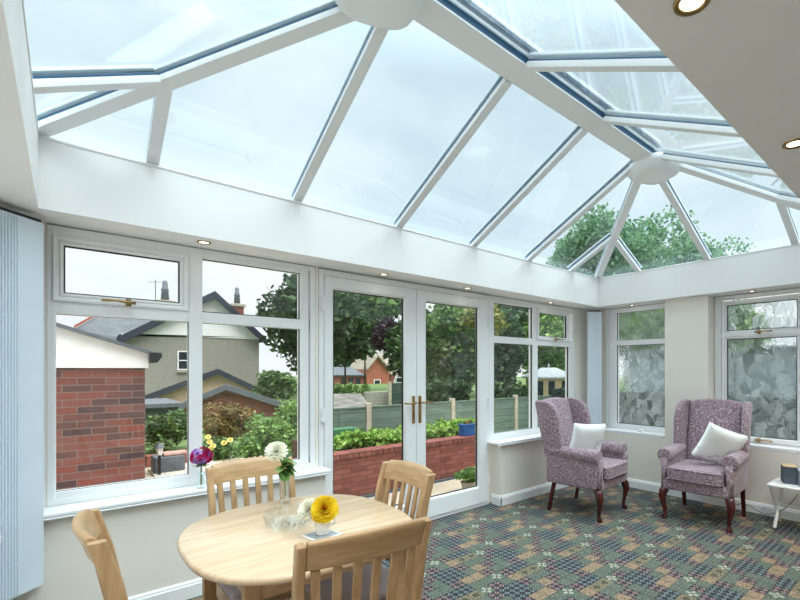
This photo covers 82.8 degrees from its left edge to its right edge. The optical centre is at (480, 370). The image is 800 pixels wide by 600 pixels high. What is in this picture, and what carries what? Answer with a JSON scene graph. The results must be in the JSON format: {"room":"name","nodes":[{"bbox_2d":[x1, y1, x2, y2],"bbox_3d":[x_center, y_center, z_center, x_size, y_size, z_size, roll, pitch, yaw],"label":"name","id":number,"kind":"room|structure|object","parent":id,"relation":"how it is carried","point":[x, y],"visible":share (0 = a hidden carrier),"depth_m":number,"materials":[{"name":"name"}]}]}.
{"room":"sunroom","nodes":[
{"label":"sunroom","id":0,"kind":"room"},
{"bbox_2d":[11,222,587,599],"bbox_3d":[-0.541,0.290,3.914,5.785,2.120,0.225,0,0,-43],"label":"wall","id":1,"kind":"structure","parent":0,"point":[144,538],"depth_m":2.55,"materials":[{"name":"beige paint"}]},
{"bbox_2d":[128,577,201,599],"bbox_3d":[-1.693,1.300,2.674,1.608,0.100,0.016,0,0,-43],"label":"baseboard","id":2,"kind":"structure","parent":1,"relation":"attached to","point":[192,588],"depth_m":2.59,"materials":[{"name":"white wood"}]},
{"bbox_2d":[44,224,330,520],"bbox_3d":[-1.718,-0.009,2.769,1.540,1.512,0.235,0,0,-43],"label":"window","id":3,"kind":"structure","parent":1,"relation":"in","point":[188,308],"depth_m":2.69,"materials":[{"name":"white plastic"}]},
{"bbox_3d":[-1.698,0.663,2.703,0.056,0.100,0.055,0,0,-43],"label":"bud vase","id":4,"kind":"object","parent":3,"relation":"on","visible":0},
{"bbox_2d":[189,447,212,484],"bbox_3d":[-1.690,0.578,2.695,0.127,0.229,0.124,0,0,-43],"label":"flower","id":5,"kind":"object","parent":4,"relation":"in","point":[200,458],"visible":1,"depth_m":2.67,"materials":[{"name":"purple plant"}]},
{"bbox_2d":[321,276,416,518],"bbox_3d":[-0.878,0.304,3.599,0.850,2.024,0.126,0,0,-43],"label":"door","id":6,"kind":"structure","parent":1,"relation":"in","point":[407,296],"depth_m":3.81,"materials":[{"name":"white plastic"}]},
{"bbox_2d":[318,269,488,519],"bbox_3d":[-0.586,0.296,3.933,1.755,2.108,0.075,0,0,-43],"label":"door frame","id":7,"kind":"structure","parent":1,"relation":"attached to","point":[321,272],"depth_m":3.48,"materials":[{"name":"white plastic"}]},
{"bbox_2d":[416,289,489,517],"bbox_3d":[-0.241,0.304,4.193,0.884,2.024,0.126,0,0,-43],"label":"door","id":8,"kind":"structure","parent":1,"relation":"in","point":[454,500],"depth_m":4.25,"materials":[{"name":"white plastic"}]},
{"bbox_2d":[491,482,567,505],"bbox_3d":[0.750,1.300,5.029,1.637,0.100,0.132,0,0,-43],"label":"baseboard","id":9,"kind":"structure","parent":1,"relation":"attached to","point":[502,500],"depth_m":4.65,"materials":[{"name":"white wood"}]},
{"bbox_2d":[487,295,573,445],"bbox_3d":[0.716,-0.009,5.037,1.715,1.512,0.235,0,0,-43],"label":"window","id":10,"kind":"structure","parent":1,"relation":"in","point":[532,433],"depth_m":4.99,"materials":[{"name":"white plastic"}]},
{"bbox_2d":[0,0,799,310],"bbox_3d":[1.268,-0.937,2.046,5.885,0.334,5.665,0,0,-43],"label":"ceiling","id":11,"kind":"structure","parent":0,"point":[743,56],"depth_m":2.37,"materials":[{"name":"white paint"}]},
{"bbox_2d":[197,240,210,244],"bbox_3d":[-1.660,-0.766,2.670,0.074,0.007,0.074,0,0,-43],"label":"recessed light","id":12,"kind":"object","parent":11,"relation":"in","point":[198,241],"visible":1,"depth_m":2.67,"materials":[{"name":"gold metal"}]},
{"bbox_2d":[22,0,799,278],"bbox_3d":[0.508,-1.478,2.840,5.009,0.753,2.686,0,0,-43],"label":"glass roof","id":13,"kind":"structure","parent":11,"relation":"attached to","point":[469,26],"depth_m":2.44,"materials":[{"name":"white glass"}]},
{"bbox_2d":[673,0,710,16],"bbox_3d":[0.440,-0.766,0.928,0.074,0.007,0.074,0,0,-43],"label":"recessed light","id":14,"kind":"object","parent":11,"relation":"in","point":[682,8],"visible":1,"depth_m":0.94,"materials":[{"name":"gold metal"}]},
{"bbox_2d":[782,138,799,149],"bbox_3d":[1.063,-0.766,1.508,0.074,0.007,0.074,0,0,-43],"label":"recessed light","id":15,"kind":"object","parent":11,"relation":"in","point":[794,143],"visible":1,"depth_m":1.51,"materials":[{"name":"gold metal"}]},
{"bbox_2d":[187,484,799,599],"bbox_3d":[1.333,1.410,1.976,5.885,0.120,5.475,0,0,-43],"label":"floor","id":16,"kind":"structure","parent":0,"point":[523,549],"depth_m":3.30,"materials":[{"name":"carpet"}]},
{"bbox_2d":[72,508,240,599],"bbox_3d":[-0.987,0.890,1.431,0.484,0.920,0.404,0,0,-43],"label":"dining chair","id":17,"kind":"object","parent":16,"relation":"on","point":[89,527],"visible":1,"depth_m":1.19,"materials":[{"name":"brown wood"}]},
{"bbox_2d":[205,456,295,599],"bbox_3d":[-0.984,0.890,2.024,0.404,0.920,0.484,0,0,-43],"label":"dining chair","id":18,"kind":"object","parent":16,"relation":"on","point":[218,474],"visible":0.38,"depth_m":2.11,"materials":[{"name":"brown wood"}]},
{"bbox_2d":[177,494,411,599],"bbox_3d":[-0.706,0.980,1.755,0.796,0.740,0.864,0,0,-43],"label":"dining table","id":19,"kind":"object","parent":16,"relation":"on","point":[235,547],"visible":0.77,"depth_m":1.64,"materials":[{"name":"brown wood"}]},
{"bbox_2d":[301,529,341,540],"bbox_3d":[-0.586,0.606,1.641,0.104,0.007,0.104,0,0,35],"label":"coaster","id":20,"kind":"object","parent":19,"relation":"on","point":[311,536],"visible":0.51,"depth_m":1.63,"materials":[{"name":"white ceramic"}]},
{"bbox_2d":[314,518,334,535],"bbox_3d":[-0.585,0.574,1.653,0.062,0.058,0.071,0,0,10],"label":"cup","id":21,"kind":"object","parent":20,"relation":"on","point":[321,529],"visible":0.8,"depth_m":1.63,"materials":[{"name":"white ceramic"}]},
{"bbox_2d":[297,498,314,521],"bbox_3d":[-0.632,0.532,1.648,0.088,0.118,0.096,0,0,-43],"label":"blossom","id":22,"kind":"object","parent":21,"relation":"in","point":[303,511],"visible":0.77,"depth_m":1.62,"materials":[{"name":"white plant"}]},
{"bbox_2d":[309,496,338,523],"bbox_3d":[-0.575,0.528,1.637,0.099,0.123,0.078,0,0,-43],"label":"rose","id":23,"kind":"object","parent":21,"relation":"in","point":[324,509],"visible":0.99,"depth_m":1.62,"materials":[{"name":"yellow plant"}]},
{"bbox_3d":[-0.905,0.537,2.054,0.058,0.145,0.058,0,0,-43],"label":"flower vase","id":24,"kind":"object","parent":19,"relation":"on","visible":0},
{"bbox_2d":[264,441,296,495],"bbox_3d":[-0.913,0.450,2.036,0.147,0.258,0.114,0,0,-43],"label":"dahlia","id":25,"kind":"object","parent":24,"relation":"in","point":[277,450],"visible":1,"depth_m":2.01,"materials":[{"name":"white plant"}]},
{"bbox_2d":[292,517,431,599],"bbox_3d":[-0.426,0.890,1.405,0.404,0.920,0.484,0,0,-35],"label":"dining chair","id":26,"kind":"object","parent":16,"relation":"on","point":[413,535],"visible":1,"depth_m":1.23,"materials":[{"name":"brown wood"}]},
{"bbox_2d":[304,460,435,599],"bbox_3d":[-0.482,0.890,1.922,0.484,0.920,0.404,0,0,-43],"label":"dining chair","id":27,"kind":"object","parent":16,"relation":"on","point":[417,475],"visible":0.49,"depth_m":1.97,"materials":[{"name":"brown wood"}]},
{"bbox_2d":[535,397,628,522],"bbox_3d":[0.996,0.815,4.367,0.758,1.076,0.677,0,0,41],"label":"armchair","id":28,"kind":"object","parent":16,"relation":"on","point":[598,471],"visible":0.92,"depth_m":4.22,"materials":[{"name":"purple fabric"}]},
{"bbox_2d":[570,423,606,450],"bbox_3d":[1.020,0.678,4.292,0.388,0.372,0.168,0,0,-20],"label":"throw cushion","id":29,"kind":"object","parent":28,"relation":"on","point":[587,436],"visible":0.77,"depth_m":4.22,"materials":[{"name":"white fabric"}]},
{"bbox_2d":[602,457,627,479],"bbox_3d":[1.086,0.922,4.288,0.505,0.120,0.456,0,0,41],"label":"seat cushion","id":30,"kind":"object","parent":28,"relation":"on","point":[613,467],"depth_m":4.13,"materials":[{"name":"purple fabric"}]},
{"bbox_2d":[657,399,752,532],"bbox_3d":[2.089,0.815,4.129,0.677,1.076,0.758,0,0,43],"label":"armchair","id":31,"kind":"object","parent":16,"relation":"on","point":[682,471],"visible":0.97,"depth_m":4.06,"materials":[{"name":"purple fabric"}]},
{"bbox_2d":[667,459,725,486],"bbox_3d":[2.007,0.922,4.041,0.456,0.120,0.505,0,0,43],"label":"seat cushion","id":32,"kind":"object","parent":31,"relation":"on","point":[692,472],"depth_m":3.91,"materials":[{"name":"purple fabric"}]},
{"bbox_2d":[690,422,749,464],"bbox_3d":[2.151,0.682,4.020,0.468,0.453,0.184,0,0,5],"label":"throw cushion","id":33,"kind":"object","parent":31,"relation":"on","point":[717,442],"visible":0.89,"depth_m":3.96,"materials":[{"name":"white fabric"}]},
{"bbox_2d":[736,493,798,514],"bbox_3d":[2.612,1.205,4.113,0.532,0.256,0.026,0,0,45],"label":"power cable","id":34,"kind":"object","parent":16,"relation":"on","point":[798,493],"visible":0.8,"depth_m":4.06,"materials":[{"name":"plastic"}]},
{"bbox_2d":[766,478,799,528],"bbox_3d":[2.756,1.155,3.688,0.330,0.380,0.600,0,0,-43],"label":"folding side table","id":35,"kind":"object","parent":16,"relation":"on","point":[777,482],"visible":0.84,"depth_m":3.81,"materials":[{"name":"white plastic"}]},
{"bbox_2d":[780,463,797,484],"bbox_3d":[2.651,0.889,3.837,0.100,0.150,0.144,0,0,25],"label":"loudspeaker","id":36,"kind":"object","parent":35,"relation":"on","point":[788,471],"visible":1,"depth_m":3.78,"materials":[{"name":"grey fabric"}]},
{"bbox_2d":[797,468,799,485],"bbox_3d":[2.734,0.899,3.707,0.160,0.130,0.156,0,0,25],"label":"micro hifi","id":37,"kind":"object","parent":35,"relation":"on","point":[798,469],"visible":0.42,"depth_m":3.72,"materials":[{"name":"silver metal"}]},
{"bbox_2d":[601,295,799,509],"bbox_3d":[3.259,0.290,3.749,0.290,2.120,5.444,0,0,-43],"label":"wall","id":38,"kind":"structure","parent":0,"point":[690,321],"depth_m":4.70,"materials":[{"name":"beige paint"}]},
{"bbox_2d":[587,310,601,423],"bbox_3d":[1.402,0.158,5.522,0.170,1.794,0.096,0,0,2],"label":"vertical blinds","id":39,"kind":"object","parent":38,"relation":"attached to","point":[594,317],"visible":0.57,"depth_m":5.48,"materials":[{"name":"blue"}]},
{"bbox_2d":[605,303,664,438],"bbox_3d":[1.833,-0.009,5.247,0.235,1.512,0.860,0,0,-43],"label":"window","id":40,"kind":"structure","parent":38,"relation":"in","point":[636,334],"depth_m":5.32,"materials":[{"name":"white plastic"}]},
{"bbox_2d":[618,478,799,521],"bbox_3d":[3.195,1.300,3.591,0.016,0.100,5.300,0,0,-43],"label":"baseboard","id":41,"kind":"structure","parent":38,"relation":"attached to","point":[787,513],"depth_m":4.45,"materials":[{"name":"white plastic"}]},
{"bbox_2d":[715,288,799,453],"bbox_3d":[3.105,-0.009,3.881,0.235,1.512,2.046,0,0,-43],"label":"window","id":42,"kind":"structure","parent":38,"relation":"in","point":[757,340],"depth_m":4.33,"materials":[{"name":"white plastic"}]},
{"bbox_3d":[-0.616,0.290,0.140,0.270,2.120,5.444,0,0,-43],"label":"wall","id":43,"kind":"structure","parent":0,"visible":0},
{"bbox_2d":[0,207,43,599],"bbox_3d":[-2.201,0.158,2.036,0.096,1.794,0.325,0,0,2],"label":"vertical blinds","id":44,"kind":"object","parent":43,"relation":"attached to","point":[21,235],"visible":1,"depth_m":2.09,"materials":[{"name":"blue"}]},
{"bbox_2d":[0,207,40,222],"bbox_3d":[-2.187,-0.732,2.035,0.044,0.014,0.305,0,0,2],"label":"headrail","id":45,"kind":"object","parent":44,"relation":"attached to","point":[5,211],"depth_m":2.08,"materials":[{"name":"white plastic"}]},
{"label":"outside","id":46,"kind":"structure","parent":0,"visible":0},
{"bbox_2d":[145,455,462,505],"bbox_3d":[-2.732,1.575,5.867,10.000,0.150,5.590,0,0,-43],"label":"patio","id":47,"kind":"structure","parent":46,"point":[439,488],"depth_m":5.76,"materials":[{"name":"stone"}]},
{"bbox_2d":[52,322,161,506],"bbox_3d":[-6.633,0.357,5.697,3.520,2.285,5.220,0,0,-43],"label":"brick building","id":48,"kind":"structure","parent":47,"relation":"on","point":[100,380],"depth_m":4.70,"materials":[{"name":"red brick"}]},
{"bbox_2d":[145,454,186,466],"bbox_3d":[-5.010,1.415,7.155,0.608,0.170,0.200,0,0,-43],"label":"brick wall","id":49,"kind":"structure","parent":47,"relation":"on","point":[147,457],"depth_m":6.91,"materials":[{"name":"orange brick"}]},
{"bbox_2d":[148,461,216,489],"bbox_3d":[-4.109,1.485,6.354,0.850,0.030,1.700,0,0,-43],"label":"gravel bed","id":50,"kind":"object","parent":47,"relation":"on","point":[211,462],"visible":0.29,"depth_m":6.42,"materials":[{"name":"white gravel"}]},
{"bbox_2d":[154,441,164,474],"bbox_3d":[-4.542,1.247,6.293,0.130,0.506,0.113,0,0,-43],"label":"lantern","id":51,"kind":"object","parent":50,"relation":"on","point":[159,447],"visible":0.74,"depth_m":6.28,"materials":[{"name":"black paint"}]},
{"bbox_2d":[151,454,184,473],"bbox_3d":[-4.629,1.375,6.587,0.376,0.251,0.350,0,0,-43],"label":"stone planter","id":52,"kind":"object","parent":50,"relation":"on","point":[176,462],"visible":0.71,"depth_m":6.46,"materials":[{"name":"grey stone"}]},
{"bbox_2d":[162,449,186,455],"bbox_3d":[-4.566,1.228,6.639,0.300,0.038,0.260,0,0,-43],"label":"stone slab","id":53,"kind":"object","parent":52,"relation":"on","point":[174,452],"visible":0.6,"depth_m":6.57,"materials":[{"name":"stone"}]},
{"bbox_2d":[202,435,240,460],"bbox_3d":[-4.492,1.381,7.567,0.639,0.539,0.559,0,0,1],"label":"rose bush","id":54,"kind":"object","parent":47,"relation":"on","point":[218,450],"visible":0.56,"depth_m":7.51,"materials":[{"name":"green plant"}]},
{"bbox_2d":[221,440,226,461],"bbox_3d":[-4.179,1.362,7.226,0.088,0.462,0.137,0,0,-43],"label":"garden rose","id":55,"kind":"object","parent":47,"relation":"on","point":[223,442],"visible":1,"depth_m":7.21,"materials":[{"name":"yellow plant"}]},
{"bbox_2d":[227,437,232,460],"bbox_3d":[-4.082,1.314,7.227,0.089,0.461,0.136,0,0,-43],"label":"garden rose","id":56,"kind":"object","parent":47,"relation":"on","point":[229,439],"visible":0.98,"depth_m":7.21,"materials":[{"name":"yellow plant"}]},
{"bbox_2d":[233,412,296,457],"bbox_3d":[-3.638,1.212,7.617,1.008,0.972,0.908,0,0,0],"label":"shrub","id":57,"kind":"object","parent":47,"relation":"on","point":[253,445],"visible":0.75,"depth_m":7.51,"materials":[{"name":"green plant"}]},
{"bbox_2d":[272,400,296,445],"bbox_3d":[-3.630,1.039,8.541,0.841,0.941,0.780,0,0,14],"label":"shrub","id":58,"kind":"object","parent":47,"relation":"on","point":[288,414],"visible":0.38,"depth_m":8.43,"materials":[{"name":"green plant"}]},
{"bbox_2d":[292,429,474,497],"bbox_3d":[-1.376,1.250,6.535,2.505,0.600,1.960,0,0,-43],"label":"brick garden wall","id":59,"kind":"structure","parent":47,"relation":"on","point":[356,472],"depth_m":5.49,"materials":[{"name":"red brick"}]},
{"bbox_2d":[333,431,351,451],"bbox_3d":[-1.823,0.910,5.708,0.376,0.268,0.368,0,0,-43],"label":"plant","id":60,"kind":"object","parent":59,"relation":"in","point":[339,444],"visible":0.82,"depth_m":5.63,"materials":[{"name":"green plant"}]},
{"bbox_2d":[333,430,352,446],"bbox_3d":[-1.787,0.927,5.969,0.436,0.238,0.404,0,0,-43],"label":"plant","id":61,"kind":"object","parent":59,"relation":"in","point":[342,432],"visible":0.1,"depth_m":5.94,"materials":[{"name":"green plant"}]},
{"bbox_2d":[333,426,356,438],"bbox_3d":[-1.975,0.917,6.360,0.364,0.195,0.240,0,0,-43],"label":"tub","id":62,"kind":"object","parent":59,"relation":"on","point":[338,430],"visible":0.18,"depth_m":6.29,"materials":[{"name":"green plastic"}]},
{"bbox_2d":[347,427,370,448],"bbox_3d":[-1.594,0.907,5.804,0.344,0.337,0.337,0,0,-43],"label":"plant","id":63,"kind":"object","parent":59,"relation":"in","point":[358,437],"visible":0.98,"depth_m":5.72,"materials":[{"name":"green plant"}]},
{"bbox_2d":[360,427,380,434],"bbox_3d":[-1.552,0.906,6.150,0.425,0.251,0.343,0,0,2],"label":"plant","id":64,"kind":"object","parent":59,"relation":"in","point":[371,429],"visible":0.11,"depth_m":6.15,"materials":[{"name":"green plant"}]},
{"bbox_2d":[363,431,388,446],"bbox_3d":[-1.436,0.927,5.973,0.356,0.253,0.352,0,0,-43],"label":"plant","id":65,"kind":"object","parent":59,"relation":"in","point":[376,439],"visible":0.91,"depth_m":5.93,"materials":[{"name":"green plant"}]},
{"bbox_2d":[375,428,392,434],"bbox_3d":[-1.377,0.921,6.273,0.333,0.263,0.424,0,0,-27],"label":"plant","id":66,"kind":"object","parent":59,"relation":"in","point":[389,429],"visible":0.12,"depth_m":6.24,"materials":[{"name":"green plant"}]},
{"bbox_2d":[382,427,400,444],"bbox_3d":[-1.218,0.929,6.133,0.379,0.297,0.385,0,0,-43],"label":"plant","id":67,"kind":"object","parent":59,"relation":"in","point":[394,437],"visible":0.7,"depth_m":6.09,"materials":[{"name":"green plant"}]},
{"bbox_2d":[426,422,448,438],"bbox_3d":[-0.756,0.896,6.571,0.504,0.265,0.440,0,0,-43],"label":"plant","id":68,"kind":"object","parent":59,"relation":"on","point":[429,429],"visible":0.61,"depth_m":6.53,"materials":[{"name":"green plant"}]},
{"bbox_2d":[431,417,450,437],"bbox_3d":[-0.645,0.894,6.885,0.404,0.344,0.410,0,0,10],"label":"plant","id":69,"kind":"object","parent":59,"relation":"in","point":[437,422],"visible":0.34,"depth_m":6.86,"materials":[{"name":"green plant"}]},
{"bbox_2d":[438,422,458,437],"bbox_3d":[-0.510,0.948,6.757,0.355,0.343,0.370,0,0,-43],"label":"plant","id":70,"kind":"object","parent":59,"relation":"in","point":[451,431],"visible":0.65,"depth_m":6.72,"materials":[{"name":"green plant"}]},
{"bbox_2d":[447,417,465,426],"bbox_3d":[-0.402,0.884,7.139,0.384,0.290,0.391,0,0,18],"label":"plant","id":71,"kind":"object","parent":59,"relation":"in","point":[460,418],"visible":0.17,"depth_m":7.13,"materials":[{"name":"green plant"}]},
{"bbox_2d":[453,419,463,435],"bbox_3d":[-0.293,0.904,6.946,0.341,0.291,0.535,0,0,-13],"label":"plant","id":72,"kind":"object","parent":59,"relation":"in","point":[458,421],"visible":0.14,"depth_m":6.95,"materials":[{"name":"green plant"}]},
{"bbox_2d":[458,419,474,435],"bbox_3d":[-0.205,0.829,6.507,0.224,0.238,0.166,0,0,-43],"label":"plant pot","id":73,"kind":"object","parent":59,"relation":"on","point":[467,428],"visible":0.97,"depth_m":6.45,"materials":[{"name":"blue ceramic"}]},
{"bbox_2d":[333,395,550,438],"bbox_3d":[0.403,1.050,9.669,8.420,1.000,0.090,0,0,-43],"label":"fence","id":74,"kind":"object","parent":47,"relation":"on","point":[512,413],"visible":0.21,"depth_m":8.58,"materials":[{"name":"wood"}]},
{"bbox_2d":[453,466,474,488],"bbox_3d":[-0.168,1.355,5.557,0.382,0.290,0.310,0,0,-43],"label":"potted plant","id":75,"kind":"object","parent":47,"relation":"on","point":[468,475],"visible":0.87,"depth_m":5.50,"materials":[{"name":"green plant"}]},
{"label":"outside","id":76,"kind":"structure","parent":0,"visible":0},
{"bbox_2d":[145,377,525,457],"bbox_3d":[-16.290,1.810,39.492,150.000,0.280,160.000,0,0,-43],"label":"lawn","id":77,"kind":"structure","parent":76,"point":[374,387],"depth_m":22.52,"materials":[{"name":"green plant"}]},
{"bbox_2d":[74,317,149,339],"bbox_3d":[-24.534,-0.086,31.812,6.741,7.872,7.000,0,0,-43],"label":"slate roof wing","id":78,"kind":"structure","parent":77,"relation":"on","point":[111,328],"depth_m":29.54,"materials":[{"name":"stone"}]},
{"bbox_2d":[145,398,182,421],"bbox_3d":[-9.118,1.275,12.334,1.037,0.851,2.720,0,0,-43],"label":"shed","id":79,"kind":"object","parent":77,"relation":"on","point":[160,406],"visible":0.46,"depth_m":11.48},
{"bbox_2d":[145,408,186,454],"bbox_3d":[-6.542,1.274,9.206,1.104,0.960,1.130,0,0,-43],"label":"shrub","id":80,"kind":"object","parent":77,"relation":"on","point":[160,429],"visible":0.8,"depth_m":9.04,"materials":[{"name":"green plant"}]},
{"bbox_2d":[117,291,266,394],"bbox_3d":[-22.094,-0.776,33.197,8.473,9.252,9.900,0,0,-43],"label":"house","id":81,"kind":"structure","parent":77,"relation":"on","point":[233,350],"depth_m":30.27,"materials":[{"name":"beige paint"}]},
{"bbox_2d":[156,280,175,301],"bbox_3d":[-22.183,-4.689,31.269,1.112,3.247,1.112,0,0,-43],"label":"chimney","id":82,"kind":"object","parent":81,"relation":"on","point":[164,291],"visible":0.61,"depth_m":31.11,"materials":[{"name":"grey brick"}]},
{"bbox_2d":[161,280,168,299],"bbox_3d":[-22.183,-5.599,31.269,0.511,1.427,0.498,0,0,-43],"label":"pot","id":83,"kind":"object","parent":82,"relation":"on","point":[164,291],"depth_m":31.12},
{"bbox_2d":[230,287,245,313],"bbox_3d":[-19.828,-5.155,36.196,1.078,3.197,1.078,0,0,-43],"label":"chimney","id":84,"kind":"object","parent":81,"relation":"on","point":[236,305],"visible":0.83,"depth_m":36.01,"materials":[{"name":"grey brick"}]},
{"bbox_2d":[234,287,239,303],"bbox_3d":[-19.828,-6.065,36.196,0.495,1.377,0.483,0,0,-43],"label":"pot","id":85,"kind":"object","parent":84,"relation":"on","point":[236,296],"depth_m":36.05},
{"bbox_2d":[145,369,271,401],"bbox_3d":[-15.850,1.374,26.260,5.887,2.952,6.400,0,0,-31],"label":"house","id":86,"kind":"structure","parent":77,"relation":"on","point":[211,380],"depth_m":23.64,"materials":[{"name":"stone"}]},
{"bbox_2d":[202,401,256,440],"bbox_3d":[-5.088,1.051,8.995,1.177,0.899,1.099,0,0,-43],"label":"bush","id":87,"kind":"object","parent":77,"relation":"on","point":[228,422],"visible":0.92,"depth_m":8.81,"materials":[{"name":"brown plant"}]},
{"bbox_2d":[178,384,295,418],"bbox_3d":[-8.993,1.410,16.717,3.882,1.879,2.770,0,0,-30],"label":"brick outbuilding","id":88,"kind":"structure","parent":77,"relation":"on","point":[226,393],"depth_m":15.61,"materials":[{"name":"brown brick"}]},
{"bbox_2d":[252,370,296,401],"bbox_3d":[-10.041,0.731,21.871,2.394,1.937,2.204,0,0,-43],"label":"shrub","id":89,"kind":"object","parent":77,"relation":"on","point":[274,384],"visible":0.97,"depth_m":21.45,"materials":[{"name":"green plant"}]},
{"bbox_2d":[255,273,365,374],"bbox_3d":[-10.027,-2.942,27.106,6.069,9.287,6.007,0,0,27],"label":"tree","id":90,"kind":"object","parent":77,"relation":"on","point":[284,301],"visible":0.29,"depth_m":26.02,"materials":[{"name":"green plant"}]},
{"bbox_2d":[292,349,386,366],"bbox_3d":[-24.004,-4.312,80.786,23.613,12.030,10.314,0,0,-43],"label":"tree","id":91,"kind":"object","parent":77,"relation":"on","point":[349,362],"visible":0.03,"depth_m":77.14,"materials":[{"name":"green plant"}]},
{"bbox_2d":[333,394,366,407],"bbox_3d":[-4.245,1.238,14.015,1.200,0.924,2.731,0,0,-25],"label":"roof","id":92,"kind":"structure","parent":77,"relation":"on","point":[339,400],"depth_m":14.03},
{"bbox_2d":[333,382,370,396],"bbox_3d":[-7.101,1.107,24.035,2.490,0.938,0.812,0,0,3],"label":"clipped hedge","id":93,"kind":"object","parent":77,"relation":"on","point":[347,389],"visible":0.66,"depth_m":23.88,"materials":[{"name":"green plant"}]},
{"bbox_2d":[333,294,390,385],"bbox_3d":[-9.754,-2.106,32.189,5.811,7.613,6.120,0,0,28],"label":"tree","id":94,"kind":"object","parent":77,"relation":"on","point":[358,347],"visible":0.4,"depth_m":30.87,"materials":[{"name":"green plant"}]},
{"bbox_2d":[333,353,396,384],"bbox_3d":[-15.691,0.166,56.894,10.767,5.210,5.550,0,0,-43],"label":"brick house","id":95,"kind":"structure","parent":77,"relation":"on","point":[376,373],"depth_m":55.93,"materials":[{"name":"orange brick"}]},
{"bbox_2d":[364,391,387,405],"bbox_3d":[-5.026,1.356,21.456,1.267,0.687,0.250,0,0,-43],"label":"wall","id":96,"kind":"structure","parent":77,"relation":"on","point":[375,397],"depth_m":21.35,"materials":[{"name":"beige concrete"}]},
{"bbox_2d":[354,295,400,383],"bbox_3d":[-10.297,-3.620,38.130,7.963,10.641,7.921,0,0,16],"label":"tree","id":97,"kind":"object","parent":77,"relation":"on","point":[392,304],"visible":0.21,"depth_m":36.05,"materials":[{"name":"green plant"}]},
{"bbox_2d":[368,314,397,381],"bbox_3d":[-5.523,-0.776,26.084,2.160,4.953,2.213,0,0,-15],"label":"copper beech","id":98,"kind":"object","parent":77,"relation":"on","point":[377,337],"visible":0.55,"depth_m":25.66,"materials":[{"name":"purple plant"}]},
{"bbox_2d":[388,382,400,404],"bbox_3d":[-4.057,1.119,21.641,0.977,1.162,0.120,0,0,-43],"label":"fence","id":99,"kind":"object","parent":77,"relation":"on","point":[392,387],"visible":0.61,"depth_m":21.49,"materials":[{"name":"wood"}]},
{"bbox_2d":[393,375,400,387],"bbox_3d":[-5.758,0.966,35.740,1.950,1.620,3.520,0,0,0],"label":"caravan","id":100,"kind":"object","parent":77,"relation":"on","point":[397,379],"visible":0.1,"depth_m":34.00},
{"bbox_2d":[382,304,443,383],"bbox_3d":[-3.761,-1.151,26.396,4.502,5.704,4.614,0,0,-43],"label":"tree","id":101,"kind":"object","parent":77,"relation":"on","point":[394,360],"visible":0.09,"depth_m":25.11,"materials":[{"name":"green plant"}]},
{"bbox_2d":[395,304,474,391],"bbox_3d":[-1.117,-0.538,15.995,3.060,4.476,3.442,0,0,33],"label":"tree","id":102,"kind":"object","parent":77,"relation":"on","point":[449,350],"visible":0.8,"depth_m":15.14,"materials":[{"name":"green plant"}]},
{"bbox_2d":[426,375,473,401],"bbox_3d":[-1.182,0.918,13.075,2.003,1.564,1.952,0,0,-5],"label":"shrub","id":103,"kind":"object","parent":77,"relation":"on","point":[441,390],"visible":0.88,"depth_m":12.46,"materials":[{"name":"green plant"}]},
{"bbox_2d":[453,304,520,366],"bbox_3d":[0.269,-0.095,12.460,1.844,3.591,2.298,0,0,12],"label":"tree","id":104,"kind":"object","parent":77,"relation":"on","point":[468,319],"visible":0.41,"depth_m":11.90,"materials":[{"name":"green plant"}]},
{"bbox_2d":[494,305,528,385],"bbox_3d":[0.494,-0.488,18.046,3.324,4.377,3.457,0,0,27],"label":"tree","id":105,"kind":"object","parent":77,"relation":"on","point":[505,371],"visible":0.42,"depth_m":17.05,"materials":[{"name":"green plant"}]},
{"bbox_2d":[494,380,539,398],"bbox_3d":[0.763,0.982,14.930,2.265,1.436,2.323,0,0,17],"label":"shrub","id":106,"kind":"object","parent":77,"relation":"on","point":[500,391],"visible":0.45,"depth_m":14.30,"materials":[{"name":"green plant"}]},
{"bbox_2d":[494,305,548,382],"bbox_3d":[1.688,-2.191,29.431,8.472,7.781,6.738,0,0,-39],"label":"tree","id":107,"kind":"object","parent":77,"relation":"on","point":[524,315],"visible":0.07,"depth_m":27.08,"materials":[{"name":"green plant"}]},
{"bbox_2d":[521,314,564,375],"bbox_3d":[3.621,-0.701,24.094,4.263,4.802,3.520,0,0,45],"label":"tree","id":108,"kind":"object","parent":77,"relation":"on","point":[555,356],"visible":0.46,"depth_m":23.07,"materials":[{"name":"green plant"}]},
{"bbox_2d":[521,363,564,395],"bbox_3d":[2.702,0.694,17.796,1.827,2.013,1.900,0,0,-6],"label":"summerhouse","id":109,"kind":"structure","parent":77,"relation":"on","point":[549,378],"depth_m":16.98,"materials":[{"name":"yellow wood"}]},
{"bbox_2d":[545,234,569,323],"bbox_3d":[3.405,-1.686,16.860,2.442,6.771,2.783,0,0,12],"label":"willow tree","id":110,"kind":"object","parent":77,"relation":"on","point":[553,262],"visible":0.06,"depth_m":16.45,"materials":[{"name":"green plant"}]},
{"bbox_2d":[551,385,564,397],"bbox_3d":[4.968,0.954,6.427,0.956,1.663,10.060,0,0,-43],"label":"clipped hedge","id":111,"kind":"object","parent":77,"relation":"on","point":[558,392],"visible":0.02,"depth_m":9.62,"materials":[{"name":"green plant"}]},
{"bbox_2d":[557,202,698,276],"bbox_3d":[4.846,-1.960,15.276,4.547,7.321,4.200,0,0,-2],"label":"willow tree","id":112,"kind":"object","parent":77,"relation":"on","point":[586,235],"visible":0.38,"depth_m":14.30,"materials":[{"name":"green plant"}]},
{"bbox_2d":[662,231,755,265],"bbox_3d":[8.128,-1.775,16.571,3.226,6.951,3.368,0,0,-39],"label":"willow tree","id":113,"kind":"object","parent":77,"relation":"on","point":[694,255],"visible":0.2,"depth_m":16.06,"materials":[{"name":"green plant"}]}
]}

